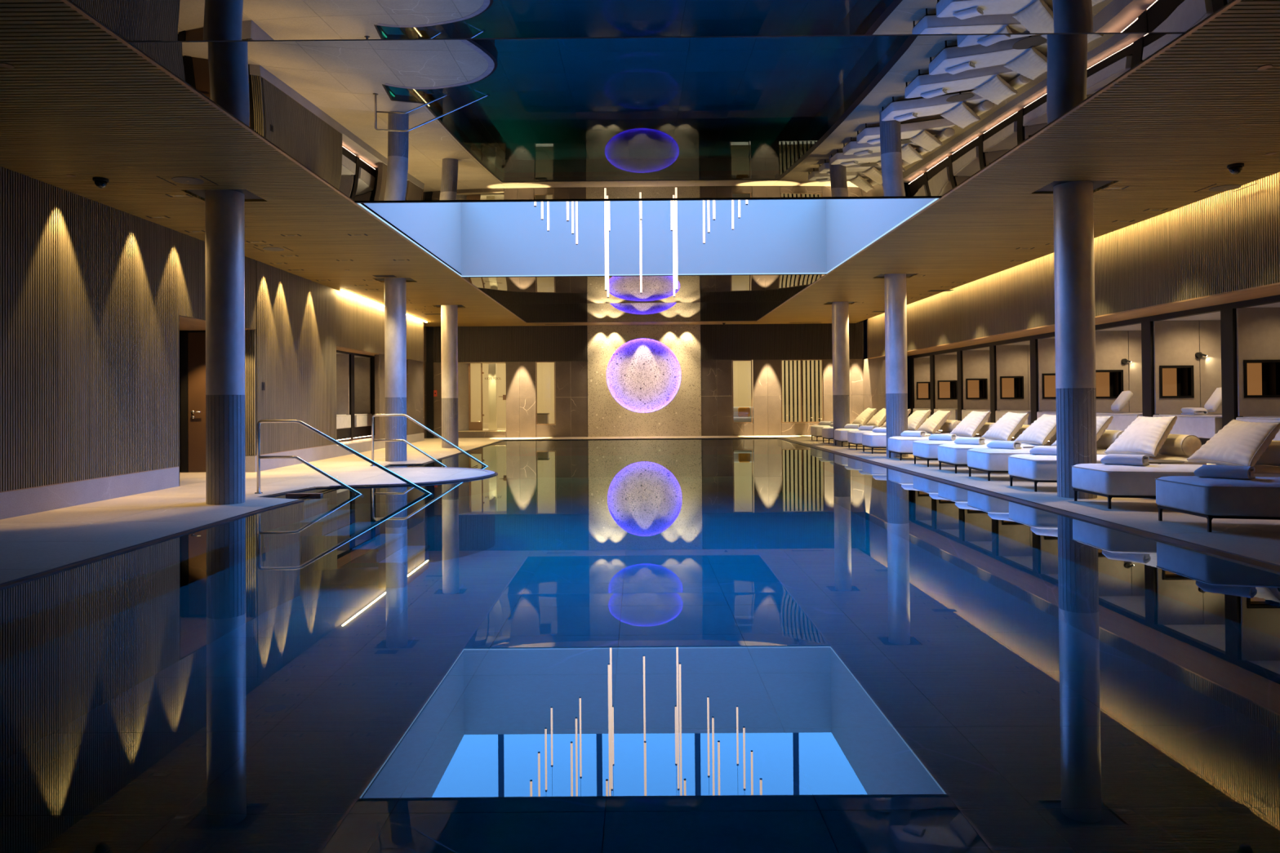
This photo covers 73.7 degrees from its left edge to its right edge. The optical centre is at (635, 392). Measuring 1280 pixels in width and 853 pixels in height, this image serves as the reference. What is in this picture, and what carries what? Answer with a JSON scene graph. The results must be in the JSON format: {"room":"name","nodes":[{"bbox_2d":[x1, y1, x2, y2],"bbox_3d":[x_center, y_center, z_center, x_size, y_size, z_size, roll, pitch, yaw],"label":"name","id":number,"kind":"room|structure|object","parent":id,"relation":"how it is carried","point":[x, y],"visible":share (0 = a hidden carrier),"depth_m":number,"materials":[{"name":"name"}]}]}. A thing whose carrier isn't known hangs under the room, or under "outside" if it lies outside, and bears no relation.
{"room":"spa","nodes":[
{"label":"spa","id":0,"kind":"room"},
{"bbox_2d":[0,165,426,492],"bbox_3d":[-7.420,-0.474,11.707,2.210,3.624,28.165,0,-1,0],"label":"wall","id":1,"kind":"structure","parent":0,"point":[96,299],"depth_m":10.71,"materials":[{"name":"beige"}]},
{"bbox_2d":[0,432,424,519],"bbox_3d":[-7.462,1.193,11.683,2.100,0.291,28.150,0,-1,0],"label":"baseboard","id":2,"kind":"structure","parent":1,"relation":"attached to","point":[24,501],"depth_m":10.68,"materials":[{"name":"stone"}]},
{"bbox_2d":[180,330,246,472],"bbox_3d":[-7.143,0.153,14.415,1.080,2.400,0.116,0,-1,0],"label":"door","id":3,"kind":"structure","parent":1,"relation":"in","point":[193,343],"depth_m":14.42,"materials":[{"name":"brown"}]},
{"bbox_2d":[336,350,355,440],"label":"door","id":4,"kind":"structure","parent":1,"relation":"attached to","point":[345,427],"depth_m":20.39,"materials":[{"name":"black"}]},
{"bbox_2d":[353,353,374,438],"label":"door","id":5,"kind":"structure","parent":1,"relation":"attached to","point":[364,365],"depth_m":22.01,"materials":[{"name":"black"}]},
{"bbox_2d":[340,289,426,322],"bbox_3d":[-6.315,-2.147,22.054,0.025,0.020,7.430,0,-1,0],"label":"light","id":6,"kind":"object","parent":1,"relation":"attached to","point":[340,290],"depth_m":20.42,"materials":[{"name":"yellow"}]},
{"bbox_2d":[488,363,497,430],"bbox_3d":[-4.804,-0.144,28.726,0.250,2.850,0.180,0,-1,0],"label":"wall pier","id":7,"kind":"object","parent":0,"point":[492,369],"visible":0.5,"depth_m":28.64,"materials":[{"name":"beige"}]},
{"bbox_2d":[470,360,583,428],"bbox_3d":[-4.073,-0.051,31.063,4.900,3.100,0.100,0,-1,0],"label":"wall","id":8,"kind":"structure","parent":0,"point":[545,371],"depth_m":31.02,"materials":[{"name":"beige"}]},
{"bbox_2d":[482,427,571,437],"bbox_3d":[-4.066,1.391,29.263,4.900,0.220,3.470,0,-1,0],"label":"floor","id":9,"kind":"structure","parent":0,"point":[484,428],"depth_m":29.89,"materials":[{"name":"beige"}]},
{"bbox_2d":[537,413,549,425],"bbox_3d":[-3.411,0.989,28.600,1.020,0.560,0.500,0,-1,0],"label":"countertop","id":10,"kind":"structure","parent":9,"relation":"on","point":[542,418],"depth_m":28.40,"materials":[{"name":"beige"}]},
{"bbox_2d":[0,0,1279,326],"bbox_3d":[-0.632,-2.313,12.541,15.310,0.096,29.830,0,-1,0],"label":"ceiling","id":11,"kind":"structure","parent":0,"point":[314,109],"depth_m":7.24,"materials":[{"name":"black"}]},
{"bbox_2d":[92,177,109,188],"bbox_3d":[-5.750,-2.246,9.178,0.150,0.098,0.150,0,-1,0],"label":"dome camera","id":12,"kind":"object","parent":11,"relation":"attached to","point":[100,182],"visible":1,"depth_m":9.14,"materials":[{"name":"black"}]},
{"bbox_2d":[156,175,218,185],"bbox_3d":[-4.865,-2.298,9.277,0.479,0.012,0.380,0,-1,0],"label":"ceiling speaker","id":13,"kind":"object","parent":11,"relation":"attached to","point":[188,180],"visible":1,"depth_m":9.27,"materials":[{"name":"black"}]},
{"bbox_2d":[171,176,204,184],"bbox_3d":[-4.865,-2.300,9.277,0.320,0.009,0.320,0,-1,0],"label":"grille","id":14,"kind":"object","parent":13,"relation":"attached to","point":[188,180],"depth_m":9.27,"materials":[{"name":"grey"}]},
{"bbox_2d":[253,246,293,251],"bbox_3d":[-5.694,-2.249,13.428,0.479,0.012,0.380,0,-1,0],"label":"ceiling speaker","id":15,"kind":"object","parent":11,"relation":"attached to","point":[275,249],"visible":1,"depth_m":13.43,"materials":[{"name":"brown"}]},
{"bbox_2d":[262,247,284,251],"bbox_3d":[-5.694,-2.251,13.428,0.320,0.009,0.320,0,-1,0],"label":"grille","id":16,"kind":"object","parent":15,"relation":"attached to","point":[276,249],"depth_m":13.43,"materials":[{"name":"grey"}]},
{"bbox_2d":[354,196,941,277],"bbox_3d":[0.150,-4.036,12.916,11.160,3.477,7.530,0,-1,0],"label":"skylight","id":17,"kind":"object","parent":11,"relation":"attached to","point":[794,236],"visible":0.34,"depth_m":16.59,"materials":[{"name":"white paint"}]},
{"bbox_2d":[546,201,549,231],"bbox_3d":[-1.536,-4.238,14.948,0.033,2.845,0.033,0,-1,0],"label":"pendant light","id":18,"kind":"object","parent":17,"relation":"hanging from","point":[548,202],"visible":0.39,"depth_m":14.93,"materials":[{"name":"white"}]},
{"bbox_2d":[571,201,573,234],"bbox_3d":[-1.009,-4.096,13.575,0.033,3.165,0.033,0,-1,0],"label":"pendant light","id":19,"kind":"object","parent":17,"relation":"hanging from","point":[572,202],"visible":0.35,"depth_m":13.55,"materials":[{"name":"white"}]},
{"bbox_2d":[575,201,577,244],"bbox_3d":[-1.006,-4.087,14.505,0.033,3.165,0.033,0,-1,0],"label":"pendant light","id":20,"kind":"object","parent":17,"relation":"hanging from","point":[576,202],"visible":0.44,"depth_m":14.48,"materials":[{"name":"white"}]},
{"bbox_2d":[604,200,607,290],"bbox_3d":[-0.471,-3.629,13.239,0.033,4.115,0.033,0,-1,0],"label":"pendant light","id":21,"kind":"object","parent":17,"relation":"hanging from","point":[605,202],"visible":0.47,"depth_m":13.21,"materials":[{"name":"white"}]},
{"bbox_2d":[606,200,608,297],"bbox_3d":[-0.468,-3.620,14.139,0.033,4.115,0.033,0,-1,0],"label":"pendant light","id":22,"kind":"object","parent":17,"relation":"hanging from","point":[607,231],"visible":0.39,"depth_m":14.11,"materials":[{"name":"white"}]},
{"bbox_2d":[639,200,642,293],"bbox_3d":[0.075,-3.639,13.688,0.033,4.115,0.033,0,-1,0],"label":"pendant light","id":23,"kind":"object","parent":17,"relation":"hanging from","point":[640,221],"visible":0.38,"depth_m":13.66,"materials":[{"name":"white"}]},
{"bbox_2d":[672,200,675,297],"bbox_3d":[0.627,-3.629,14.136,0.033,4.115,0.033,0,-1,0],"label":"pendant light","id":24,"kind":"object","parent":17,"relation":"hanging from","point":[673,228],"visible":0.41,"depth_m":14.11,"materials":[{"name":"white"}]},
{"bbox_2d":[675,200,677,289],"bbox_3d":[0.624,-3.638,13.236,0.033,4.115,0.033,0,-1,0],"label":"pendant light","id":25,"kind":"object","parent":17,"relation":"hanging from","point":[676,207],"visible":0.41,"depth_m":13.21,"materials":[{"name":"white"}]},
{"bbox_2d":[702,200,705,244],"bbox_3d":[1.154,-4.104,14.500,0.033,3.165,0.033,0,-1,0],"label":"pendant light","id":26,"kind":"object","parent":17,"relation":"hanging from","point":[704,220],"visible":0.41,"depth_m":14.48,"materials":[{"name":"white"}]},
{"bbox_2d":[731,200,733,230],"bbox_3d":[1.694,-4.264,14.940,0.033,2.845,0.033,0,-1,0],"label":"pendant light","id":27,"kind":"object","parent":17,"relation":"hanging from","point":[732,201],"visible":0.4,"depth_m":14.91,"materials":[{"name":"white"}]},
{"bbox_2d":[1195,182,1257,191],"bbox_3d":[6.886,-2.384,9.967,0.479,0.012,0.380,0,-1,0],"label":"ceiling speaker","id":28,"kind":"object","parent":11,"relation":"attached to","point":[1226,187],"visible":1,"depth_m":9.96,"materials":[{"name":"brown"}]},
{"bbox_2d":[1208,184,1241,191],"bbox_3d":[6.886,-2.385,9.967,0.320,0.009,0.320,0,-1,0],"label":"grille","id":29,"kind":"object","parent":28,"relation":"attached to","point":[1226,187],"depth_m":9.96,"materials":[{"name":"grey"}]},
{"bbox_2d":[1226,162,1244,174],"bbox_3d":[6.314,-2.344,8.978,0.150,0.098,0.150,0,-1,0],"label":"dome camera","id":30,"kind":"object","parent":11,"relation":"attached to","point":[1234,168],"visible":1,"depth_m":8.94,"materials":[{"name":"black"}]},
{"bbox_2d":[1257,64,1272,70],"bbox_3d":[4.657,-2.405,6.313,0.089,0.009,0.089,0,-1,0],"label":"cap","id":31,"kind":"object","parent":11,"relation":"attached to","point":[1266,66],"visible":1,"depth_m":6.31,"materials":[{"name":"gold metal"}]},
{"bbox_2d":[0,435,1279,589],"bbox_3d":[-0.007,1.522,12.500,16.500,0.512,29.830,0,-1,0],"label":"floor","id":32,"kind":"structure","parent":0,"point":[33,546],"depth_m":9.05,"materials":[{"name":"grey"}]},
{"bbox_2d":[186,189,262,505],"bbox_3d":[-4.779,-0.518,9.948,0.720,3.622,0.560,0,-1,0],"label":"column","id":33,"kind":"structure","parent":32,"relation":"on","point":[224,209],"depth_m":9.78,"materials":[{"name":"metal"}]},
{"bbox_2d":[254,419,431,494],"bbox_3d":[-3.731,0.856,10.947,2.311,1.022,0.100,0,-1,0],"label":"handrail","id":34,"kind":"object","parent":32,"relation":"on","point":[259,457],"visible":0.9,"depth_m":10.93,"materials":[{"name":"silver metal"}]},
{"bbox_2d":[377,277,414,461],"bbox_3d":[-4.750,-0.447,16.908,0.720,3.622,0.560,0,-1,0],"label":"column","id":35,"kind":"structure","parent":32,"relation":"on","point":[395,300],"depth_m":16.73,"materials":[{"name":"metal"}]},
{"bbox_2d":[369,413,488,466],"bbox_3d":[-3.741,0.903,15.551,2.196,1.022,0.100,0,-1,0],"label":"handrail","id":36,"kind":"object","parent":32,"relation":"on","point":[374,415],"visible":0.96,"depth_m":15.54,"materials":[{"name":"silver metal"}]},
{"bbox_2d":[435,304,462,448],"bbox_3d":[-4.708,-0.399,21.627,0.720,3.622,0.560,0,-1,0],"label":"column","id":37,"kind":"structure","parent":32,"relation":"on","point":[449,313],"depth_m":21.45,"materials":[{"name":"metal"}]},
{"bbox_2d":[825,301,855,444],"bbox_3d":[5.200,-0.478,21.593,0.720,3.622,0.560,0,-1,0],"label":"column","id":38,"kind":"structure","parent":32,"relation":"on","point":[840,310],"depth_m":21.42,"materials":[{"name":"metal"}]},
{"bbox_2d":[810,425,881,441],"bbox_3d":[5.863,1.128,23.546,2.057,0.432,0.738,-1,-1,14],"label":"daybed","id":39,"kind":"object","parent":32,"relation":"on","point":[815,430],"visible":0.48,"depth_m":23.42,"materials":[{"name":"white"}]},
{"bbox_2d":[851,407,877,425],"bbox_3d":[6.312,0.671,23.450,0.477,0.494,0.790,0,-1,-6],"label":"cushion","id":40,"kind":"object","parent":39,"relation":"on","point":[868,413],"visible":0.94,"depth_m":23.22,"materials":[{"name":"fabric"}]},
{"bbox_2d":[834,428,858,446],"bbox_3d":[5.866,1.099,20.696,2.057,0.432,0.738,-1,-1,14],"label":"daybed","id":41,"kind":"object","parent":32,"relation":"on","point":[840,434],"visible":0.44,"depth_m":20.61,"materials":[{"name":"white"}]},
{"bbox_2d":[844,423,862,428],"bbox_3d":[5.321,0.833,20.827,0.207,0.108,0.412,0,-1,-43],"label":"towel","id":42,"kind":"object","parent":41,"relation":"on","point":[848,425],"visible":0.94,"depth_m":20.76,"materials":[{"name":"white fabric"}]},
{"bbox_2d":[822,426,880,444],"bbox_3d":[5.869,1.113,22.116,2.057,0.432,0.738,-1,-1,14],"label":"daybed","id":43,"kind":"object","parent":32,"relation":"on","point":[827,432],"visible":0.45,"depth_m":22.03,"materials":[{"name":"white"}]},
{"bbox_2d":[866,408,885,426],"bbox_3d":[6.319,0.653,22.015,0.474,0.481,0.791,0,-1,-6],"label":"cushion","id":44,"kind":"object","parent":43,"relation":"on","point":[879,418],"visible":0.77,"depth_m":21.85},
{"bbox_2d":[847,430,941,449],"bbox_3d":[5.862,1.085,19.346,2.057,0.432,0.738,-1,-1,14],"label":"daybed","id":45,"kind":"object","parent":32,"relation":"on","point":[854,437],"visible":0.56,"depth_m":19.23,"materials":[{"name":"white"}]},
{"bbox_2d":[857,425,878,430],"bbox_3d":[5.311,0.819,19.480,0.207,0.108,0.412,0,-1,-40],"label":"towel","id":46,"kind":"object","parent":45,"relation":"on","point":[862,427],"visible":0.87,"depth_m":19.41,"materials":[{"name":"white fabric"}]},
{"bbox_2d":[907,409,931,431],"bbox_3d":[6.312,0.630,19.238,0.482,0.470,0.791,0,-1,-12],"label":"cushion","id":47,"kind":"object","parent":45,"relation":"on","point":[917,419],"visible":0.73,"depth_m":19.01,"materials":[{"name":"fabric"}]},
{"bbox_2d":[875,273,915,457],"bbox_3d":[5.166,-0.525,16.903,0.720,3.622,0.560,0,-1,0],"label":"column","id":48,"kind":"structure","parent":32,"relation":"on","point":[895,305],"depth_m":16.73,"materials":[{"name":"metal"}]},
{"bbox_2d":[862,432,964,453],"bbox_3d":[5.849,1.072,18.026,2.057,0.432,0.738,-1,-1,14],"label":"daybed","id":49,"kind":"object","parent":32,"relation":"on","point":[871,440],"visible":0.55,"depth_m":17.87,"materials":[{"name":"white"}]},
{"bbox_2d":[871,426,886,432],"bbox_3d":[5.272,0.806,18.178,0.207,0.108,0.412,0,-1,-41],"label":"towel","id":50,"kind":"object","parent":49,"relation":"on","point":[878,429],"visible":0.68,"depth_m":18.13,"materials":[{"name":"white fabric"}]},
{"bbox_2d":[916,409,951,433],"bbox_3d":[6.298,0.615,17.926,0.480,0.477,0.791,0,-1,-4],"label":"cushion","id":51,"kind":"object","parent":49,"relation":"on","point":[938,419],"visible":0.99,"depth_m":17.71,"materials":[{"name":"fabric"}]},
{"bbox_2d":[940,419,960,432],"bbox_3d":[6.630,0.717,17.862,0.262,0.261,0.614,0,-1,-6],"label":"bolster","id":52,"kind":"object","parent":49,"relation":"on","point":[948,426],"visible":0.52,"depth_m":17.75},
{"bbox_2d":[887,435,992,460],"bbox_3d":[5.824,1.052,16.026,2.057,0.432,0.738,-1,-1,14],"label":"daybed","id":53,"kind":"object","parent":32,"relation":"on","point":[900,445],"visible":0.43,"depth_m":15.89,"materials":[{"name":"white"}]},
{"bbox_2d":[900,431,925,436],"bbox_3d":[5.255,0.785,16.157,0.207,0.108,0.412,0,-1,-45],"label":"towel","id":54,"kind":"object","parent":53,"relation":"on","point":[906,433],"visible":1,"depth_m":16.07,"materials":[{"name":"white fabric"}]},
{"bbox_2d":[949,410,991,437],"bbox_3d":[6.274,0.588,15.924,0.469,0.483,0.791,0,-1,-9],"label":"cushion","id":55,"kind":"object","parent":53,"relation":"on","point":[971,424],"visible":0.99,"depth_m":15.74,"materials":[{"name":"fabric"}]},
{"bbox_2d":[977,422,995,435],"bbox_3d":[6.605,0.697,15.862,0.262,0.261,0.614,0,-1,-6],"label":"bolster","id":56,"kind":"object","parent":53,"relation":"on","point":[987,425],"visible":0.2,"depth_m":15.85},
{"bbox_2d":[912,440,1026,466],"bbox_3d":[5.800,1.036,14.466,2.057,0.432,0.738,-1,-1,14],"label":"daybed","id":57,"kind":"object","parent":32,"relation":"on","point":[927,450],"visible":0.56,"depth_m":14.38,"materials":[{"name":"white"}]},
{"bbox_2d":[928,433,956,440],"bbox_3d":[5.258,0.770,14.627,0.412,0.108,0.207,-1,-1,42],"label":"towel","id":58,"kind":"object","parent":57,"relation":"on","point":[935,436],"visible":0.99,"depth_m":14.54,"materials":[{"name":"white fabric"}]},
{"bbox_2d":[981,411,1029,440],"bbox_3d":[6.249,0.576,14.369,0.473,0.493,0.791,0,-1,-7],"label":"cushion","id":59,"kind":"object","parent":57,"relation":"on","point":[1005,428],"visible":0.97,"depth_m":14.19,"materials":[{"name":"fabric"}]},
{"bbox_2d":[1013,424,1029,439],"bbox_3d":[6.581,0.681,14.302,0.262,0.261,0.614,0,-1,-6],"label":"bolster","id":60,"kind":"object","parent":57,"relation":"on","point":[1024,427],"visible":0.14,"depth_m":14.32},
{"bbox_2d":[937,444,1051,473],"bbox_3d":[5.786,1.023,13.187,2.057,0.432,0.738,-1,-1,14],"label":"daybed","id":61,"kind":"object","parent":32,"relation":"on","point":[956,455],"visible":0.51,"depth_m":13.08,"materials":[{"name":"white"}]},
{"bbox_2d":[954,436,985,444],"bbox_3d":[5.213,0.757,13.320,0.207,0.108,0.412,0,-1,-42],"label":"towel","id":62,"kind":"object","parent":61,"relation":"on","point":[962,440],"visible":1,"depth_m":13.23,"materials":[{"name":"white fabric"}]},
{"bbox_2d":[1014,413,1056,445],"bbox_3d":[6.236,0.568,13.082,0.482,0.464,0.791,0,-1,-5],"label":"cushion","id":63,"kind":"object","parent":61,"relation":"on","point":[1042,429],"visible":0.85,"depth_m":12.94,"materials":[{"name":"fabric"}]},
{"bbox_2d":[966,448,1108,480],"bbox_3d":[5.783,1.010,11.957,2.057,0.432,0.738,-1,-1,14],"label":"daybed","id":64,"kind":"object","parent":32,"relation":"on","point":[989,460],"visible":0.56,"depth_m":11.82,"materials":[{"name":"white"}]},
{"bbox_2d":[986,440,1021,448],"bbox_3d":[5.228,0.745,12.113,0.207,0.108,0.412,0,-1,-38],"label":"towel","id":65,"kind":"object","parent":64,"relation":"on","point":[993,444],"visible":1,"depth_m":12.01,"materials":[{"name":"white fabric"}]},
{"bbox_2d":[1051,415,1113,446],"bbox_3d":[6.233,0.555,11.852,0.482,0.464,0.791,0,-1,-8],"label":"cushion","id":66,"kind":"object","parent":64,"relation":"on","point":[1102,422],"visible":0.17,"depth_m":11.59,"materials":[{"name":"fabric"}]},
{"bbox_2d":[1096,430,1124,448],"bbox_3d":[6.565,0.655,11.792,0.262,0.261,0.614,0,-1,-6],"label":"bolster","id":67,"kind":"object","parent":64,"relation":"on","point":[1108,437],"visible":0.28,"depth_m":11.69,"materials":[{"name":"fabric"}]},
{"bbox_2d":[1034,180,1113,498],"bbox_3d":[5.096,-0.596,9.893,0.720,3.622,0.560,0,-1,0],"label":"column","id":68,"kind":"structure","parent":32,"relation":"on","point":[1073,201],"depth_m":9.73,"materials":[{"name":"metal"}]},
{"bbox_2d":[1008,453,1206,492],"bbox_3d":[5.769,0.996,10.547,2.057,0.432,0.738,-1,-1,14],"label":"daybed","id":69,"kind":"object","parent":32,"relation":"on","point":[1034,468],"visible":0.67,"depth_m":10.42,"materials":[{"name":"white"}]},
{"bbox_2d":[1029,445,1056,455],"bbox_3d":[5.194,0.731,10.711,0.412,0.108,0.207,-1,-1,44],"label":"towel","id":70,"kind":"object","parent":69,"relation":"on","point":[1037,450],"visible":0.72,"depth_m":10.67,"materials":[{"name":"white fabric"}]},
{"bbox_2d":[1104,415,1177,456],"bbox_3d":[6.221,0.531,10.438,0.465,0.494,0.791,0,-1,-12],"label":"cushion","id":71,"kind":"object","parent":69,"relation":"on","point":[1145,435],"visible":0.95,"depth_m":10.31,"materials":[{"name":"fabric"}]},
{"bbox_2d":[1157,434,1201,457],"bbox_3d":[6.551,0.641,10.382,0.262,0.261,0.614,0,-1,-6],"label":"bolster","id":72,"kind":"object","parent":69,"relation":"on","point":[1180,445],"visible":0.56,"depth_m":10.13,"materials":[{"name":"fabric"}]},
{"bbox_2d":[1147,459,1185,498],"bbox_3d":[5.952,0.992,9.688,0.490,0.420,0.490,0,-1,0],"label":"side table","id":73,"kind":"object","parent":32,"relation":"on","point":[1150,461],"visible":0.38,"depth_m":9.58,"materials":[{"name":"grey"}]},
{"bbox_2d":[1071,463,1279,509],"bbox_3d":[5.755,0.979,8.897,2.057,0.432,0.738,-1,-1,14],"label":"daybed","id":74,"kind":"object","parent":32,"relation":"on","point":[1109,481],"visible":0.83,"depth_m":8.73,"materials":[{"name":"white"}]},
{"bbox_2d":[1100,453,1149,466],"bbox_3d":[5.186,0.714,9.047,0.207,0.108,0.412,0,-1,-42],"label":"towel","id":75,"kind":"object","parent":74,"relation":"on","point":[1110,459],"visible":1,"depth_m":8.96,"materials":[{"name":"white fabric"}]},
{"bbox_2d":[1186,419,1279,466],"bbox_3d":[6.204,0.526,8.798,0.485,0.476,0.791,0,-1,-8],"label":"cushion","id":76,"kind":"object","parent":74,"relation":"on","point":[1239,442],"visible":0.97,"depth_m":8.66,"materials":[{"name":"fabric"}]},
{"bbox_2d":[1255,440,1279,466],"bbox_3d":[6.537,0.625,8.732,0.262,0.261,0.614,0,-1,-6],"label":"bolster","id":77,"kind":"object","parent":74,"relation":"on","point":[1271,456],"visible":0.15,"depth_m":8.64,"materials":[{"name":"fabric"}]},
{"bbox_2d":[1155,475,1279,532],"bbox_3d":[5.741,0.964,7.347,2.057,0.432,0.738,-1,-1,14],"label":"daybed","id":78,"kind":"object","parent":32,"relation":"on","point":[1259,497],"visible":0.99,"depth_m":7.20,"materials":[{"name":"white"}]},
{"bbox_2d":[1194,464,1255,479],"bbox_3d":[5.172,0.698,7.498,0.207,0.108,0.412,0,-1,-42],"label":"towel","id":79,"kind":"object","parent":78,"relation":"on","point":[1206,470],"visible":1,"depth_m":7.41,"materials":[{"name":"white fabric"}]},
{"bbox_3d":[-0.155,1.915,11.980,9.600,1.258,28.798,0,-1,0],"label":"basin","id":80,"kind":"object","parent":32,"relation":"in","visible":0},
{"bbox_2d":[0,438,1279,852],"bbox_3d":[-0.210,1.292,11.768,9.000,0.001,28.340,0,-1,0],"label":"pool water","id":81,"kind":"object","parent":80,"relation":"in","point":[730,645],"visible":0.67,"depth_m":3.62,"materials":[{"name":"blue liquid"}]},
{"bbox_2d":[423,320,863,438],"bbox_3d":[-0.484,-0.407,27.552,15.700,3.684,0.290,0,-1,0],"label":"wall","id":82,"kind":"structure","parent":0,"point":[520,347],"depth_m":27.43,"materials":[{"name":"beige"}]},
{"bbox_2d":[426,362,433,438],"bbox_3d":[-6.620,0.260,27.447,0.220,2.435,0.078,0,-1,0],"label":"door","id":83,"kind":"structure","parent":82,"relation":"in","point":[429,366],"depth_m":27.45,"materials":[{"name":"black"}]},
{"bbox_2d":[457,360,506,438],"bbox_3d":[-4.969,0.243,27.787,1.600,2.460,0.810,0,-1,0],"label":"door","id":84,"kind":"structure","parent":82,"relation":"in","point":[467,428],"depth_m":27.70,"materials":[{"name":"beige glass"}]},
{"bbox_2d":[535,361,555,425],"bbox_3d":[-2.889,0.033,27.484,0.625,2.040,0.030,0,-1,0],"label":"window","id":85,"kind":"structure","parent":82,"relation":"in","point":[535,362],"depth_m":27.47,"materials":[{"name":"gold metal"}]},
{"bbox_2d":[586,324,701,436],"bbox_3d":[0.286,-0.373,27.525,3.640,3.604,0.200,0,-1,0],"label":"wall panel","id":86,"kind":"object","parent":82,"relation":"attached to","point":[644,380],"visible":0.98,"depth_m":27.44,"materials":[{"name":"stone"}]},
{"bbox_2d":[732,360,752,423],"bbox_3d":[3.439,-0.017,27.468,0.640,2.040,0.030,0,-1,0],"label":"window","id":87,"kind":"structure","parent":82,"relation":"in","point":[733,422],"depth_m":27.45,"materials":[{"name":"gold metal"}]},
{"bbox_2d":[781,359,823,422],"bbox_3d":[5.364,-0.032,27.513,1.350,2.040,0.130,0,-1,0],"label":"window","id":88,"kind":"structure","parent":82,"relation":"in","point":[784,360],"depth_m":27.53,"materials":[{"name":"wood"}]},
{"bbox_2d":[714,359,822,422],"bbox_3d":[4.727,-0.121,31.041,5.100,3.100,0.100,0,-1,0],"label":"wall","id":89,"kind":"structure","parent":0,"point":[741,369],"depth_m":30.99,"materials":[{"name":"beige"}]},
{"bbox_2d":[862,172,1279,426],"bbox_3d":[8.361,-0.731,12.502,2.930,3.884,29.830,0,-1,0],"label":"wall","id":90,"kind":"structure","parent":0,"point":[1224,247],"depth_m":12.30,"materials":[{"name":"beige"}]},
{"bbox_2d":[909,352,957,418],"bbox_3d":[8.859,-0.035,24.049,1.702,2.120,1.730,0,-1,0],"label":"alcove","id":91,"kind":"object","parent":90,"relation":"attached to","point":[919,364],"visible":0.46,"depth_m":24.66,"materials":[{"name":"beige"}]},
{"bbox_2d":[929,347,990,431],"bbox_3d":[8.854,-0.053,22.199,1.702,2.120,1.970,0,-1,0],"label":"alcove","id":92,"kind":"object","parent":90,"relation":"attached to","point":[943,363],"visible":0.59,"depth_m":22.93,"materials":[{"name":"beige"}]},
{"bbox_2d":[956,342,1031,434],"bbox_3d":[8.849,-0.074,20.229,1.702,2.120,1.970,0,-1,0],"label":"alcove","id":93,"kind":"object","parent":90,"relation":"attached to","point":[973,371],"visible":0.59,"depth_m":20.96,"materials":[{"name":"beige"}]},
{"bbox_2d":[989,336,1031,425],"bbox_3d":[8.844,-0.094,18.254,1.702,2.120,1.980,0,-1,0],"label":"alcove","id":94,"kind":"object","parent":90,"relation":"attached to","point":[1009,359],"visible":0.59,"depth_m":18.99,"materials":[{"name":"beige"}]},
{"bbox_2d":[1030,332,1142,441],"bbox_3d":[8.839,-0.114,16.309,1.702,2.120,1.910,0,-1,0],"label":"alcove","id":95,"kind":"object","parent":90,"relation":"attached to","point":[1042,346],"visible":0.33,"depth_m":17.01,"materials":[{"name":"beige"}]},
{"bbox_2d":[1094,317,1222,431],"bbox_3d":[8.834,-0.133,14.399,1.702,2.120,1.910,0,-1,0],"label":"alcove","id":96,"kind":"object","parent":90,"relation":"attached to","point":[1116,341],"visible":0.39,"depth_m":15.09,"materials":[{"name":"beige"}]},
{"bbox_2d":[1111,391,1133,412],"bbox_3d":[8.416,0.159,14.748,0.331,0.365,0.208,0,-1,-14],"label":"cushion","id":97,"kind":"object","parent":96,"relation":"on","point":[1123,398],"visible":1,"depth_m":14.68,"materials":[{"name":"white fabric"}]},
{"bbox_2d":[1141,304,1279,445],"bbox_3d":[8.829,-0.152,12.530,1.702,2.120,1.830,0,-1,0],"label":"alcove","id":98,"kind":"object","parent":90,"relation":"attached to","point":[1174,379],"visible":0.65,"depth_m":13.19,"materials":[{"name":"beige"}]},
{"bbox_2d":[1181,407,1208,414],"bbox_3d":[8.418,0.287,12.845,0.207,0.108,0.412,-1,-1,10],"label":"towel","id":99,"kind":"object","parent":98,"relation":"on","point":[1185,411],"visible":0.99,"depth_m":12.71,"materials":[{"name":"white fabric"}]},
{"bbox_2d":[1204,387,1222,412],"bbox_3d":[8.758,0.114,12.840,0.313,0.378,0.207,0,-1,-8],"label":"cushion","id":100,"kind":"object","parent":98,"relation":"on","point":[1213,403],"visible":0.76,"depth_m":12.80,"materials":[{"name":"white fabric"}]},
{"bbox_2d":[1220,294,1279,440],"bbox_3d":[8.825,-0.171,10.640,1.702,2.120,1.950,0,-1,0],"label":"alcove","id":101,"kind":"object","parent":90,"relation":"attached to","point":[1250,329],"visible":0.86,"depth_m":11.36,"materials":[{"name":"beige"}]},
{"bbox_3d":[4.735,1.421,29.240,5.100,0.020,3.470,0,-1,0],"label":"floor","id":102,"kind":"structure","parent":0,"visible":0},
{"bbox_2d":[716,406,753,428],"bbox_3d":[3.429,0.956,28.733,1.400,0.920,0.800,0,-1,0],"label":"sofa","id":103,"kind":"object","parent":102,"relation":"on","point":[736,419],"visible":0.07,"depth_m":28.36,"materials":[{"name":"white"}]},
{"bbox_2d":[737,407,750,417],"bbox_3d":[3.647,0.668,28.644,0.400,0.320,0.142,0,-1,0],"label":"throw cushion","id":104,"kind":"object","parent":103,"relation":"on","point":[742,411],"visible":1,"depth_m":28.57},
{"bbox_3d":[9.755,-0.740,12.133,0.140,3.894,29.100,0,-1,0],"label":"wall","id":105,"kind":"structure","parent":0,"visible":0},
{"bbox_2d":[937,430,1279,466],"bbox_3d":[8.807,1.090,11.242,2.060,0.230,27.350,0,-1,0],"label":"baseboard","id":106,"kind":"structure","parent":105,"relation":"attached to","point":[976,435],"depth_m":15.43,"materials":[{"name":"stone"}]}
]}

